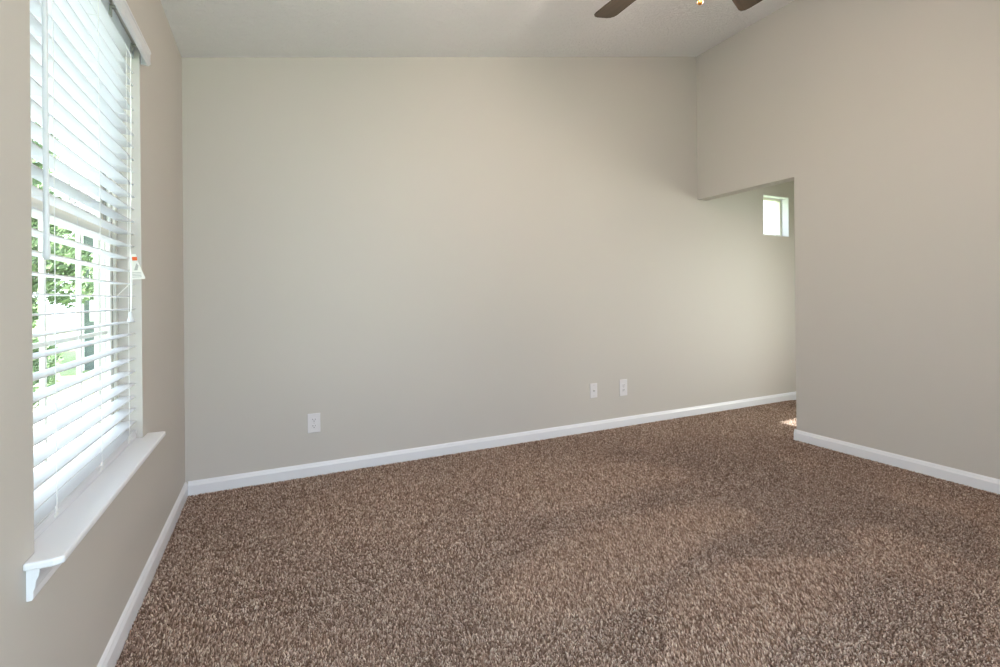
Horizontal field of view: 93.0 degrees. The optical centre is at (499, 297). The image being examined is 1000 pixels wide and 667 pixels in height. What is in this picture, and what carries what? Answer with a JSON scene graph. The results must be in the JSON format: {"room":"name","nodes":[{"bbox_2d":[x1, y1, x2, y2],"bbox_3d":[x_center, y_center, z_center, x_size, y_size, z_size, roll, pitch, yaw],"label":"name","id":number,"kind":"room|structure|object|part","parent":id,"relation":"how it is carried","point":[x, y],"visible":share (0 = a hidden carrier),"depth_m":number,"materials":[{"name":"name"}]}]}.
{"room":"empty bedroom","nodes":[
{"label":"empty bedroom","id":0,"kind":"room"},
{"bbox_2d":[0,0,184,666],"bbox_3d":[-1.028,-0.141,0.949,0.140,2.479,3.980,-1,0,-26],"label":"wall","id":1,"kind":"structure","parent":0,"point":[71,621],"depth_m":1.41,"materials":[{"name":"grey paint"}]},
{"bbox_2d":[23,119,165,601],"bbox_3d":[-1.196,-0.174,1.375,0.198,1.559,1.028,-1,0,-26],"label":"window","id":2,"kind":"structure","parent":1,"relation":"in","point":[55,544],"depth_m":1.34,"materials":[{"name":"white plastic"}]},
{"bbox_3d":[-1.268,-0.568,1.334,0.023,0.710,0.839,-1,0,-26],"label":"sash","id":3,"kind":"part","parent":2,"relation":"part of","materials":[{"name":"white plastic"}]},
{"bbox_3d":[-1.239,0.126,1.344,0.023,0.757,0.839,-1,0,-26],"label":"sash","id":4,"kind":"part","parent":2,"relation":"part of","materials":[{"name":"white plastic"}]},
{"bbox_2d":[30,0,150,539],"bbox_3d":[-1.167,-0.217,1.371,0.114,1.480,0.969,-1,0,-26],"label":"window blind","id":5,"kind":"object","parent":2,"relation":"attached to","point":[78,66],"visible":0.89,"depth_m":1.32,"materials":[{"name":"white plastic"}]},
{"bbox_3d":[-1.072,-0.200,1.106,0.054,1.403,0.002,-1,0,-26],"label":"ladder cord","id":6,"kind":"part","parent":5,"relation":"part of","materials":[{"name":"white fabric"}]},
{"bbox_3d":[-1.190,0.515,1.365,0.048,0.016,0.894,-1,0,-26],"label":"rail","id":7,"kind":"part","parent":5,"relation":"part of","materials":[{"name":"white plastic"}]},
{"bbox_3d":[-1.215,-0.198,1.403,0.054,1.403,0.002,-1,0,-26],"label":"ladder cord","id":8,"kind":"part","parent":5,"relation":"part of","materials":[{"name":"white fabric"}]},
{"bbox_3d":[-1.346,-0.197,1.676,0.054,1.403,0.002,-1,0,-26],"label":"ladder cord","id":9,"kind":"part","parent":5,"relation":"part of","materials":[{"name":"white fabric"}]},
{"bbox_3d":[-1.268,-0.426,1.609,0.030,0.959,0.174,-1,0,-31],"label":"lift cord","id":10,"kind":"part","parent":5,"relation":"part of","materials":[{"name":"white fabric"}]},
{"bbox_3d":[-1.162,0.532,1.387,0.137,0.016,1.028,-1,0,-26],"label":"sill","id":11,"kind":"part","parent":2,"relation":"part of","materials":[{"name":"white paint"}]},
{"bbox_3d":[-1.253,-0.214,1.339,0.064,1.477,0.907,-1,0,-26],"label":"frame","id":12,"kind":"part","parent":2,"relation":"part of","materials":[{"name":"white plastic"}]},
{"bbox_2d":[97,482,187,666],"bbox_3d":[-0.947,1.057,0.981,0.014,0.083,3.700,-1,0,-26],"label":"baseboard","id":13,"kind":"structure","parent":1,"relation":"attached to","point":[111,654],"depth_m":1.70,"materials":[{"name":"white paint"}]},
{"bbox_2d":[160,0,793,57],"bbox_3d":[0.805,-1.849,1.839,4.242,1.025,3.980,-1,0,-26],"label":"ceiling","id":14,"kind":"structure","parent":0,"point":[200,28],"depth_m":2.92,"materials":[{"name":"white paint"}]},
{"bbox_2d":[594,0,761,17],"bbox_3d":[0.789,-1.469,1.891,1.210,0.669,1.171,-1,0,-26],"label":"ceiling fan","id":15,"kind":"object","parent":14,"relation":"hanging from","point":[612,8],"visible":1,"depth_m":2.31,"materials":[{"name":"brown wood"}]},
{"bbox_3d":[0.624,-1.424,2.210,0.142,0.006,0.450,-14,6,-28],"label":"blade","id":16,"kind":"part","parent":15,"relation":"part of","materials":[{"name":"brown wood"}]},
{"bbox_3d":[1.089,-1.429,2.145,0.142,0.006,0.450,-17,-11,43],"label":"blade","id":17,"kind":"part","parent":15,"relation":"part of","materials":[{"name":"brown wood"}]},
{"bbox_2d":[182,57,795,483],"bbox_3d":[1.103,-0.595,4.105,6.440,3.354,0.140,-1,0,-26],"label":"wall","id":18,"kind":"structure","parent":0,"point":[402,253],"depth_m":3.34,"materials":[{"name":"grey paint"}]},
{"bbox_2d":[308,413,319,432],"bbox_3d":[-1.149,0.773,2.933,0.074,0.118,0.009,-1,0,-26],"label":"electrical outlet","id":19,"kind":"object","parent":18,"relation":"attached to","point":[313,419],"visible":1,"depth_m":2.93,"materials":[{"name":"white plastic"}]},
{"bbox_2d":[188,392,795,495],"bbox_3d":[1.095,1.040,4.006,6.286,0.083,0.014,-1,0,-26],"label":"baseboard","id":20,"kind":"structure","parent":18,"relation":"attached to","point":[195,487],"depth_m":3.29,"materials":[{"name":"white paint"}]},
{"bbox_2d":[590,383,596,397],"bbox_3d":[0.762,0.752,3.848,0.070,0.117,0.016,-1,0,-26],"label":"cable jack","id":21,"kind":"object","parent":18,"relation":"attached to","point":[593,387],"visible":1,"depth_m":3.85,"materials":[{"name":"white plastic"}]},
{"bbox_2d":[619,379,626,395],"bbox_3d":[1.037,0.752,3.983,0.080,0.137,0.009,-1,0,-26],"label":"electrical outlet","id":22,"kind":"object","parent":18,"relation":"attached to","point":[623,383],"visible":1,"depth_m":3.98,"materials":[{"name":"white plastic"}]},
{"bbox_2d":[763,194,788,236],"bbox_3d":[2.800,-0.837,4.914,0.405,0.410,0.124,-1,0,-26],"label":"window","id":23,"kind":"structure","parent":18,"relation":"in","point":[782,203],"depth_m":4.98,"materials":[{"name":"white plastic"}]},
{"bbox_3d":[2.784,-0.837,4.948,0.405,0.410,0.049,-1,0,-26],"label":"frame","id":24,"kind":"part","parent":23,"relation":"part of","materials":[{"name":"white plastic"}]},
{"bbox_2d":[118,400,999,666],"bbox_3d":[1.887,1.128,2.342,6.580,0.111,3.980,-1,0,-26],"label":"floor","id":25,"kind":"structure","parent":0,"point":[293,603],"depth_m":1.71,"materials":[{"name":"carpet"}]},
{"bbox_2d":[115,400,999,666],"bbox_3d":[1.448,1.071,2.125,5.293,0.011,3.683,-1,0,-26],"label":"carpet","id":26,"kind":"structure","parent":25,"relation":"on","point":[904,491],"depth_m":1.95,"materials":[{"name":"brown carpet"}]},
{"bbox_2d":[696,0,999,478],"bbox_3d":[2.677,-0.606,2.731,0.115,3.344,3.700,-1,0,-26],"label":"wall","id":27,"kind":"structure","parent":0,"point":[882,116],"depth_m":3.05,"materials":[{"name":"grey paint"}]},
{"bbox_2d":[794,429,999,493],"bbox_3d":[2.883,1.022,2.332,0.143,0.083,2.818,-1,0,-26],"label":"baseboard","id":28,"kind":"structure","parent":27,"relation":"attached to","point":[974,480],"depth_m":2.94,"materials":[{"name":"white paint"}]},
{"label":"outside","id":29,"kind":"structure","parent":0,"visible":0},
{"bbox_2d":[32,317,94,399],"bbox_3d":[-14.914,1.788,18.510,70.000,0.200,80.000,-1,0,-26],"label":"lawn","id":30,"kind":"structure","parent":29,"point":[63,322],"depth_m":15.10,"materials":[{"name":"green plant"}]},
{"bbox_2d":[32,337,63,406],"bbox_3d":[-7.013,1.089,6.769,1.121,1.167,1.131,-1,0,-26],"label":"shrub","id":31,"kind":"object","parent":30,"relation":"on","point":[50,379],"visible":0.1,"depth_m":6.92,"materials":[{"name":"green plant"}]},
{"bbox_2d":[31,122,93,328],"bbox_3d":[-8.507,-0.802,8.041,2.809,4.842,2.716,-1,0,-26],"label":"tree","id":32,"kind":"object","parent":30,"relation":"on","point":[61,268],"visible":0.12,"depth_m":8.31,"materials":[{"name":"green plant"}]},
{"bbox_2d":[71,177,94,370],"bbox_3d":[-7.240,-0.988,14.722,8.200,5.200,6.500,-1,0,-26],"label":"house","id":33,"kind":"structure","parent":30,"relation":"on","point":[87,318],"depth_m":10.68,"materials":[{"name":"grey"}]},
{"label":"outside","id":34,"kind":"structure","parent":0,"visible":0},
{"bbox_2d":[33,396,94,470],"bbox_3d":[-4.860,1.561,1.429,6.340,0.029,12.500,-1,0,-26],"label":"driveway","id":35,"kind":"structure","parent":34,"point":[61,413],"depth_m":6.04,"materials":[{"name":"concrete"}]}
]}

